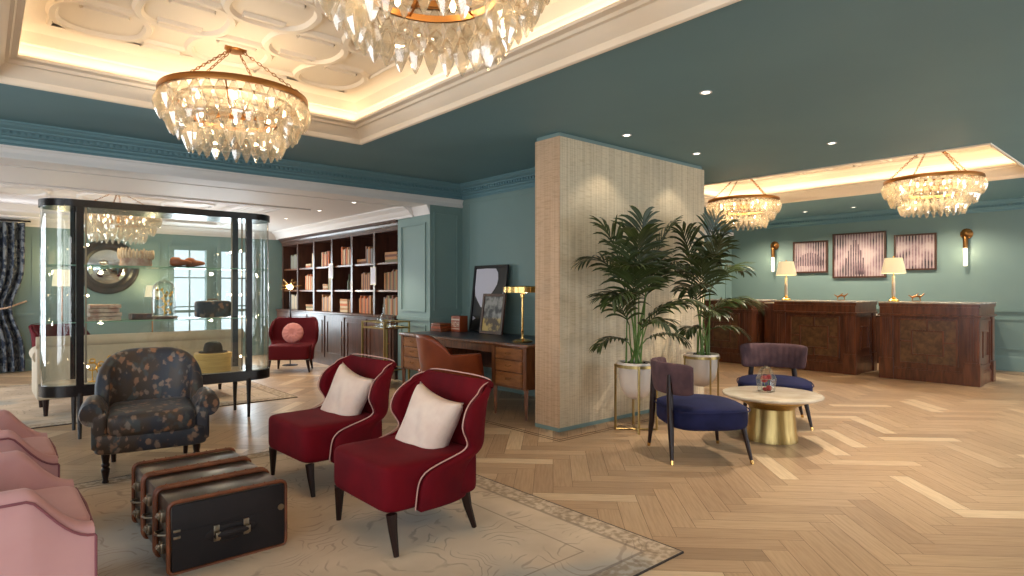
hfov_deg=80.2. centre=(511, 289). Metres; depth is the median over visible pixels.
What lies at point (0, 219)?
rail
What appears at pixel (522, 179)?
trim
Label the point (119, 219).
chandelier
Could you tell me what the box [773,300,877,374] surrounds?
reception desk
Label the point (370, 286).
book
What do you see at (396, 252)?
book
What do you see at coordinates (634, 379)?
plant pot
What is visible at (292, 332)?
round cushion
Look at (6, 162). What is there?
trim
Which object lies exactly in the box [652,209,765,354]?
palm
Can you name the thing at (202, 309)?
handbag
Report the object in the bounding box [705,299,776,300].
countertop
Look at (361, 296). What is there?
book
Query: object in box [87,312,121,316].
book
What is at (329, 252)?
book
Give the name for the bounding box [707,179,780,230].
chandelier
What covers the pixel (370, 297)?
book
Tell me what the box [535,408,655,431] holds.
baseboard
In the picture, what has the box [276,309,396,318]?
countertop
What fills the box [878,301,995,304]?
countertop
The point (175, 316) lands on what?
glass dome
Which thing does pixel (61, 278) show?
floor lamp
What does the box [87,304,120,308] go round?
book
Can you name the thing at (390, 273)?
book
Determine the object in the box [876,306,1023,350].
trim
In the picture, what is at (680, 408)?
chair
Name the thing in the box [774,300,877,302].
countertop
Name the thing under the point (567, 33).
trim
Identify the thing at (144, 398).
floral armchair
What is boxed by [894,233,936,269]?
framed photograph
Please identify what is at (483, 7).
chandelier
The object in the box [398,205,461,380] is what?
wall pier
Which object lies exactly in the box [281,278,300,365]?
lamp
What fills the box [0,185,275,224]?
trim
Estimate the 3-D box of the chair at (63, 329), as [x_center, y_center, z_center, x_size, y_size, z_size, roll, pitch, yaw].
[-5.763,0.861,7.971,0.677,0.868,0.779,0,0,10]
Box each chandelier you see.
[84,194,160,243]
[154,45,310,162]
[318,0,547,76]
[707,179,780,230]
[882,151,986,217]
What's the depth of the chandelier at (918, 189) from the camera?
7.34 m
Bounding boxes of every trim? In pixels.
[0,0,740,144]
[0,119,461,199]
[0,144,733,236]
[0,158,455,225]
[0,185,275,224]
[0,215,275,239]
[13,234,279,331]
[45,0,517,92]
[272,206,412,239]
[397,212,457,332]
[411,205,429,216]
[460,167,534,199]
[461,192,534,372]
[485,363,1018,441]
[704,143,1023,209]
[704,219,734,231]
[707,247,725,298]
[732,197,1023,231]
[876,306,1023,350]
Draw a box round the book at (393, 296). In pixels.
[392,295,397,314]
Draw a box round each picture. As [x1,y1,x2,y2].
[329,263,333,278]
[370,267,376,284]
[468,264,508,330]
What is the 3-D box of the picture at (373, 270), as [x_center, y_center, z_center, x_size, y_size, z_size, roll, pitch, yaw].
[-2.155,-0.220,9.457,0.016,0.280,0.170,0,0,-41]
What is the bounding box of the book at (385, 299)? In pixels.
[385,299,386,314]
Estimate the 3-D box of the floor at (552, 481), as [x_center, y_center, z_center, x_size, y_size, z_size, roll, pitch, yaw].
[0.498,1.300,6.905,16.083,0.001,16.175,0,0,-41]
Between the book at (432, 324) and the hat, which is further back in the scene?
the book at (432, 324)
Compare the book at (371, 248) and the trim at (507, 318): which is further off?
the book at (371, 248)
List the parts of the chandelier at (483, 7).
frame, bulb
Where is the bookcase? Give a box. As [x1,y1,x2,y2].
[276,219,397,379]
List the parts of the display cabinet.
curved glass, post, leg, leg, post, frame, frame, post, leg, post, leg, curved glass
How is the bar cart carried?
on the floor at (552, 481)
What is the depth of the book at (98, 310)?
5.56 m
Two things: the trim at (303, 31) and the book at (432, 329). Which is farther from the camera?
the book at (432, 329)
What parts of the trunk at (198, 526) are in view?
handle, handle mount, panel, handle, handle mount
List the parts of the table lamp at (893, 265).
lamp shade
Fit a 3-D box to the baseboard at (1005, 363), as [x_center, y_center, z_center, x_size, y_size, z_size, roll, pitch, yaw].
[8.086,1.180,9.653,0.020,0.240,9.900,0,0,-41]
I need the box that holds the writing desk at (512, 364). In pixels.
[399,331,534,420]
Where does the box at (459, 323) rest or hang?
on the writing desk at (512, 364)
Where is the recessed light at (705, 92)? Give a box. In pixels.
[700,90,711,94]
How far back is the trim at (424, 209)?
8.32 m
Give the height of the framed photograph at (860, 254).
0.850 m
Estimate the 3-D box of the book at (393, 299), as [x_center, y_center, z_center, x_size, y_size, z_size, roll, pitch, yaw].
[-1.698,0.256,9.195,0.201,0.245,0.039,0,0,-41]
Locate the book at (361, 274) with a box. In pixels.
[361,274,362,289]
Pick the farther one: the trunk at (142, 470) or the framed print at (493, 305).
the framed print at (493, 305)
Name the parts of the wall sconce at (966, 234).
glowing rod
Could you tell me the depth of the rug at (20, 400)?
7.11 m
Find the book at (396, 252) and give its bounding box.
[385,251,397,254]
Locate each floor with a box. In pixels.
[0,354,1023,575]
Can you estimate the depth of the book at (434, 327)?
7.97 m
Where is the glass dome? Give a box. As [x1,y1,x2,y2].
[151,280,177,318]
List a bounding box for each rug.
[0,381,296,428]
[74,451,683,575]
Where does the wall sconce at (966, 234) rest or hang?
attached to the wall at (994, 272)
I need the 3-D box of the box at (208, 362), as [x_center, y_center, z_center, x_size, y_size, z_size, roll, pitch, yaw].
[-3.042,0.729,6.186,0.350,0.190,0.350,0,0,-41]
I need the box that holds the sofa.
[29,329,243,416]
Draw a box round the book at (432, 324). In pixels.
[431,323,450,325]
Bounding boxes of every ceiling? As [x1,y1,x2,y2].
[0,0,1023,222]
[0,166,394,231]
[0,187,220,209]
[34,0,527,94]
[725,145,988,184]
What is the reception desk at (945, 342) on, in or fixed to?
on the floor at (552, 481)
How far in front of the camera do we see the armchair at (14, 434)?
3.14 m
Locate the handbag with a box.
[194,299,230,317]
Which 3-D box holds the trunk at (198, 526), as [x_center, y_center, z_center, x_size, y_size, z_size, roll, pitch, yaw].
[-1.426,1.126,2.983,0.576,0.348,0.331,0,0,-41]
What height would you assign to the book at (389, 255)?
0.036 m
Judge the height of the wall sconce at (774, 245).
0.632 m
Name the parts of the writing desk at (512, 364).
leg, drawer, drawer, drawer, drawer, modesty panel, leg, drawer, drawer, drawer, leg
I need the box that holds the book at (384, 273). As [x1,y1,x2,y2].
[384,273,385,289]
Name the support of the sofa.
on the rug at (20, 400)
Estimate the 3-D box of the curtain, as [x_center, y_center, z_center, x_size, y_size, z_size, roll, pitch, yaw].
[-8.089,0.110,9.307,0.207,2.340,1.074,0,0,44]
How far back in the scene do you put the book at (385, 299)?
9.31 m
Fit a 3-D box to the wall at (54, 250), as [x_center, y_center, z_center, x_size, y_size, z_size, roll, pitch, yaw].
[-7.273,0.000,10.377,7.900,2.600,0.200,0,0,-41]
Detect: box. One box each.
[194,351,231,372]
[451,315,467,331]
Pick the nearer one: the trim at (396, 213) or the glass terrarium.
the glass terrarium
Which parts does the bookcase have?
door, door, shelf, door, shelf, shelf, door, cornice, shelf, shelf, door, shelf, shelf, door, shelf, shelf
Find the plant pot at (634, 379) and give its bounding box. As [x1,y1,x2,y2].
[617,360,650,398]
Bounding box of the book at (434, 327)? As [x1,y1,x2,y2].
[431,326,450,328]
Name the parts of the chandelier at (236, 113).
chain, chain, frame, chain, chain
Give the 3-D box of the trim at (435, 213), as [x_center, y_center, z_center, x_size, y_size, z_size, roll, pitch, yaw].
[-1.179,0.020,8.676,0.560,2.160,0.860,0,0,-41]
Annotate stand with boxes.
[87,358,97,381]
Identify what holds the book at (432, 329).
on the writing desk at (512, 364)
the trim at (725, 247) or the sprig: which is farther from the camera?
the trim at (725, 247)
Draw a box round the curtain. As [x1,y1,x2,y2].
[0,222,26,371]
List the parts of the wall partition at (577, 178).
panel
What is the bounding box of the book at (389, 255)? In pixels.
[385,254,397,256]
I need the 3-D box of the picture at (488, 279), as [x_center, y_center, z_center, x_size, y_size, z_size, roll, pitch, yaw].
[-0.306,0.110,7.885,0.134,0.867,0.680,0,0,-41]
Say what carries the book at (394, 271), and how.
on the bookcase
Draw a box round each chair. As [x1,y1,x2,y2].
[28,322,89,346]
[267,316,318,371]
[269,354,396,496]
[334,368,493,557]
[416,334,484,378]
[647,357,753,464]
[737,343,813,430]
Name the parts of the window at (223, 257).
pane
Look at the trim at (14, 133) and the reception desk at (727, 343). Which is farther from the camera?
the reception desk at (727, 343)
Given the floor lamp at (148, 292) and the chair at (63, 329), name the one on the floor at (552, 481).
the floor lamp at (148, 292)
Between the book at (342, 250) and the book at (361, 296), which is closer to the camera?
the book at (361, 296)
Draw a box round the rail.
[0,219,30,221]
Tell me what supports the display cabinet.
on the floor at (552, 481)
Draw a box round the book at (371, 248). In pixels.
[371,248,372,262]
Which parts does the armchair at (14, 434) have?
arm, arm, seat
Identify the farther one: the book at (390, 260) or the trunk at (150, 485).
the book at (390, 260)
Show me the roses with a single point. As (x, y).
(768, 387)
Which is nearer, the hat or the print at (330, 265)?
the hat
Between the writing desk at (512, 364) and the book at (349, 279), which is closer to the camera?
the writing desk at (512, 364)
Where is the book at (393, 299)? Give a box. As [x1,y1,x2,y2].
[393,299,394,314]
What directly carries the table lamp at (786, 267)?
on the reception desk at (839, 336)
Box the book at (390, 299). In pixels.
[390,299,391,314]
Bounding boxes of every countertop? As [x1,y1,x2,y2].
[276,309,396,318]
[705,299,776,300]
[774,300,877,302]
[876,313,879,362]
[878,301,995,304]
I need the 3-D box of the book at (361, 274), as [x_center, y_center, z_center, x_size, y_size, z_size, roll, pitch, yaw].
[-2.378,-0.133,9.948,0.168,0.265,0.047,0,0,-41]
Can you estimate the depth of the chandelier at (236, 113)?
4.41 m
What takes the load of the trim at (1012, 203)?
attached to the wall at (994, 272)
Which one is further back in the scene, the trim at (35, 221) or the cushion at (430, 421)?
the trim at (35, 221)
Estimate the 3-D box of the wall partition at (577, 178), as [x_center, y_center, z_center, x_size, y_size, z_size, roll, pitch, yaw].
[1.241,-0.092,6.475,2.430,2.715,0.320,0,0,-41]
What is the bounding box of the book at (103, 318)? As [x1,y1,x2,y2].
[87,316,120,320]
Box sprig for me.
[156,288,172,314]
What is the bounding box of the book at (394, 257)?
[385,256,397,259]
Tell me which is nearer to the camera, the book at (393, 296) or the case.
the case
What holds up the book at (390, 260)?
on the bookcase
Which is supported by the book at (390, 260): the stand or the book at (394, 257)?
the book at (394, 257)
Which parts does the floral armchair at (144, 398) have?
scroll arm, arm, leg, leg, seat rail, seat, leg, leg, arm, scroll arm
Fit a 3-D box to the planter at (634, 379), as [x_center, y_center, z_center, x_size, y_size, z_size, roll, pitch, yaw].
[1.154,0.984,5.656,0.372,0.632,0.372,0,0,-41]
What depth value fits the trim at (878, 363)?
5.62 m
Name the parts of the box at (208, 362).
lid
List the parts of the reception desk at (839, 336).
moulding, burl panel, panel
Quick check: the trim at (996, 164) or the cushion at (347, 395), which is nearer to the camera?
the cushion at (347, 395)
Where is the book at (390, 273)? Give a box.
[390,273,391,289]
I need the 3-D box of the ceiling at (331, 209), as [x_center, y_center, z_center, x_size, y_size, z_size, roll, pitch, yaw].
[-5.506,-1.200,8.203,7.700,0.060,5.400,0,0,-41]
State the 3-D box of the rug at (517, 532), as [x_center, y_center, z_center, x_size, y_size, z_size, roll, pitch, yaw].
[-1.698,1.296,2.939,3.922,0.009,3.252,0,0,-41]
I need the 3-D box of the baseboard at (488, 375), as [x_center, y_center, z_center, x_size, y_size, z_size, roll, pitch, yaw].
[0.182,1.200,7.528,0.020,0.200,2.660,0,0,-41]
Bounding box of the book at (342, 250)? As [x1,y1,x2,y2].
[342,250,343,264]
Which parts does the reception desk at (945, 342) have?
moulding, burl panel, panel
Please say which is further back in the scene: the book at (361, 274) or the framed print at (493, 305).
the book at (361, 274)
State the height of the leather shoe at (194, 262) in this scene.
0.104 m
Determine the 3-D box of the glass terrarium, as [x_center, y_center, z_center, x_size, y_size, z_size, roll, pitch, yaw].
[2.248,0.784,5.376,0.173,0.224,0.150,0,0,-41]
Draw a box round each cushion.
[282,323,303,342]
[321,362,373,415]
[395,381,463,448]
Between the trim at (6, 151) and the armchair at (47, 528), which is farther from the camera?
the trim at (6, 151)
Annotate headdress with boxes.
[117,247,154,265]
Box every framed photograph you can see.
[793,240,827,272]
[832,231,886,277]
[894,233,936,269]
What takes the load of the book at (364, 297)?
on the bookcase
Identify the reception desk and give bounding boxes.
[704,299,776,363]
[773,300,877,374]
[878,301,996,386]
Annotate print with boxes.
[329,264,331,277]
[371,268,374,283]
[479,294,506,334]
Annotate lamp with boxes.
[52,269,69,321]
[144,285,159,331]
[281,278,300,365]
[503,286,534,342]
[776,260,796,299]
[881,256,905,300]
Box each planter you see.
[614,360,657,434]
[683,352,719,395]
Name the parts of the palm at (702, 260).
stem, stem, stem, stem, stem, stem, stem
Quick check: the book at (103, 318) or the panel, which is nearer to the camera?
the book at (103, 318)
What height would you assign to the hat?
0.112 m
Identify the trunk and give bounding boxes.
[130,447,246,534]
[141,457,263,552]
[153,468,286,575]
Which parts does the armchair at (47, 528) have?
arm, arm, seat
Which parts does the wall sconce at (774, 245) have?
glowing rod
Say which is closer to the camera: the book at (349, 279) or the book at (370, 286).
the book at (370, 286)
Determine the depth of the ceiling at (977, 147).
8.68 m
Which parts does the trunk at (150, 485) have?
handle, panel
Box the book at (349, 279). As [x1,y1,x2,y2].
[347,274,350,289]
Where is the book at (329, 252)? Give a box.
[328,251,330,265]
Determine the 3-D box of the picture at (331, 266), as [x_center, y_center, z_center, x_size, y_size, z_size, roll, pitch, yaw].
[-3.155,-0.330,10.602,0.016,0.260,0.170,0,0,-41]
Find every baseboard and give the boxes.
[0,344,269,372]
[484,372,534,396]
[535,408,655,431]
[995,355,1023,371]
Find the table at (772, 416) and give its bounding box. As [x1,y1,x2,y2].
[722,386,824,444]
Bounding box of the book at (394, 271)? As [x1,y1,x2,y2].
[394,271,395,289]
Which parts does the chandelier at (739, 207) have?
frame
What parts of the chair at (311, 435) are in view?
leg, leg, seat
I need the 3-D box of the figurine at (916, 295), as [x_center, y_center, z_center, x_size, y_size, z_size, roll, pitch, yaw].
[6.027,0.107,9.062,0.207,0.128,0.060,0,0,26]
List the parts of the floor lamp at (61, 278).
lamp shade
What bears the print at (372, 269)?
attached to the picture at (373, 270)
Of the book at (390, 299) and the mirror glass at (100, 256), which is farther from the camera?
the mirror glass at (100, 256)
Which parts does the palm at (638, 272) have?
stem, stem, stem, stem, stem, stem, stem, stem, stem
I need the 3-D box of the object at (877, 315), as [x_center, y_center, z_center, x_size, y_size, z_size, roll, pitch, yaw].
[6.286,0.865,11.334,0.438,0.870,4.240,0,0,-41]
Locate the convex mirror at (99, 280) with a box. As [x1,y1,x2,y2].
[84,240,138,293]
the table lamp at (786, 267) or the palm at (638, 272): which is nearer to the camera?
the palm at (638, 272)
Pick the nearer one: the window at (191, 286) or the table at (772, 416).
the table at (772, 416)
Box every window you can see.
[168,245,210,331]
[216,247,254,335]
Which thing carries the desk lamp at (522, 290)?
on the writing desk at (512, 364)
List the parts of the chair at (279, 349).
seat, leg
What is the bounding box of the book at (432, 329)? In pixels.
[431,328,450,331]
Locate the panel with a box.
[764,302,774,342]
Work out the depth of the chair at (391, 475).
3.18 m
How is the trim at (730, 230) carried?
attached to the wall at (720, 288)
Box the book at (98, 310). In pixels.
[87,308,119,312]
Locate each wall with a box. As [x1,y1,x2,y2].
[12,227,281,357]
[462,187,534,370]
[704,237,731,298]
[732,209,1023,356]
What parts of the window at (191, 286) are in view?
pane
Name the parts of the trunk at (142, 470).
handle, panel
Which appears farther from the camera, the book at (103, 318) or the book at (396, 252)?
the book at (396, 252)
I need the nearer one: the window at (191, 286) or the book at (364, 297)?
the book at (364, 297)
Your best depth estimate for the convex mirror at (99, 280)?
10.44 m
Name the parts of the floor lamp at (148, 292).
lamp shade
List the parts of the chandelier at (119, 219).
frame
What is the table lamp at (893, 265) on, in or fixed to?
on the reception desk at (945, 342)
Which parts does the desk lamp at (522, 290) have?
lamp shade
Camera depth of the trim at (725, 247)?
13.20 m
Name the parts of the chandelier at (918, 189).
chain, chain, frame, chain, chain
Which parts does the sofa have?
arm, leg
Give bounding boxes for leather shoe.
[169,257,191,266]
[185,258,204,267]
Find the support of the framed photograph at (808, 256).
attached to the wall at (994, 272)
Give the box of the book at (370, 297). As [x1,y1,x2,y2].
[369,296,372,313]
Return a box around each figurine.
[834,293,847,299]
[908,293,923,301]
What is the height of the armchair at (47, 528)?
0.764 m
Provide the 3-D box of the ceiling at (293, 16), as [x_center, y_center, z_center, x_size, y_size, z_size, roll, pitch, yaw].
[-0.334,-1.845,2.556,2.960,0.050,6.890,0,0,-41]
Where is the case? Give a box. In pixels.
[128,313,151,319]
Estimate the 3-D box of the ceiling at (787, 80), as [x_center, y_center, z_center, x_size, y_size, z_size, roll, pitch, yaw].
[2.426,-1.480,4.709,15.050,0.060,9.900,0,0,-41]
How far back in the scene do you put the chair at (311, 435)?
4.04 m
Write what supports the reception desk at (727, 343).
on the floor at (552, 481)
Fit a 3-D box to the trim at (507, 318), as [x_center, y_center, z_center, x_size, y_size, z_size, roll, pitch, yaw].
[0.172,-0.050,7.533,0.030,2.300,2.680,0,0,-41]
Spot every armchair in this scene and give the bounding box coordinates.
[0,410,59,477]
[0,450,97,575]
[78,347,219,483]
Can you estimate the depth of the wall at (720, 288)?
13.19 m
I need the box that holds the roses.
[760,375,771,390]
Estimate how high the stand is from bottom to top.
0.210 m
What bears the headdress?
on the display cabinet
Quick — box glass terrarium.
[756,366,776,392]
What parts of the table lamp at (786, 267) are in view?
lamp shade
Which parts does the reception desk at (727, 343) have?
moulding, burl panel, panel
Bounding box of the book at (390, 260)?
[385,259,397,261]
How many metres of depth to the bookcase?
10.23 m
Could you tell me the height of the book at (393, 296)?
0.300 m
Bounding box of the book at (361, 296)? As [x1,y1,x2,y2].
[360,295,371,312]
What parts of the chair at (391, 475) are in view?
leg, leg, seat, leg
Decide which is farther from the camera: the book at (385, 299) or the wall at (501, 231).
the book at (385, 299)
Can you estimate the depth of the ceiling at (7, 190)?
9.14 m
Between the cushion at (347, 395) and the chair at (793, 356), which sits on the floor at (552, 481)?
the chair at (793, 356)
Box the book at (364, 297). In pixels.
[363,296,368,312]
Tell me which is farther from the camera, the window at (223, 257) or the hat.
the window at (223, 257)
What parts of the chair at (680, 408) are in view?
leg, leg, backrest, seat, leg, leg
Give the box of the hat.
[199,341,226,352]
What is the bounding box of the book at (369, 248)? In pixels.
[368,247,372,263]
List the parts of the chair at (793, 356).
leg, backrest, seat, leg, leg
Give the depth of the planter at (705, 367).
6.25 m
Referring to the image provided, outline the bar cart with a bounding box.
[361,319,409,379]
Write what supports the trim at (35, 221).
attached to the wall at (54, 250)
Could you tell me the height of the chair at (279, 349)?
0.868 m
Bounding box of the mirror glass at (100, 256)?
[87,249,127,283]
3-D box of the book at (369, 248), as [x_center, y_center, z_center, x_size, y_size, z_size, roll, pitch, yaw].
[-2.218,-0.556,9.781,0.189,0.269,0.048,0,0,-41]
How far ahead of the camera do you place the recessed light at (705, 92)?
4.45 m
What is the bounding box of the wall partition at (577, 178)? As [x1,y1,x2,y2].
[535,132,703,427]
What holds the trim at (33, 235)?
attached to the wall at (54, 250)
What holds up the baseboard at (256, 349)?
attached to the wall at (54, 250)
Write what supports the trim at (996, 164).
attached to the ceiling at (787, 80)
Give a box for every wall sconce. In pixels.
[770,241,778,271]
[960,228,972,265]
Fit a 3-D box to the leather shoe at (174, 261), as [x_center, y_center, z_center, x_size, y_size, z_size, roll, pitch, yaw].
[-3.263,-0.273,5.993,0.200,0.104,0.086,0,0,-30]
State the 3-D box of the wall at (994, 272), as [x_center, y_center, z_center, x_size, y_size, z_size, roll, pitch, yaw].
[8.103,-0.075,9.800,0.200,2.750,10.100,0,0,-41]
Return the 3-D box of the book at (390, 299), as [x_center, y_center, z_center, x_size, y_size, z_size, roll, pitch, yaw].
[-1.758,0.257,9.256,0.191,0.244,0.034,0,0,-41]
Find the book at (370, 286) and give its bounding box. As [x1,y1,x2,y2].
[369,274,372,289]
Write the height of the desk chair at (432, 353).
0.844 m
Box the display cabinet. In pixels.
[38,198,269,438]
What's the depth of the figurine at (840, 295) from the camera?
9.94 m
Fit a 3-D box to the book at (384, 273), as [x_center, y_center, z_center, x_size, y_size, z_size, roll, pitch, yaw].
[-1.888,-0.132,9.393,0.176,0.263,0.040,0,0,-41]
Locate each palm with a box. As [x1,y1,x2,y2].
[571,206,713,363]
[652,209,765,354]

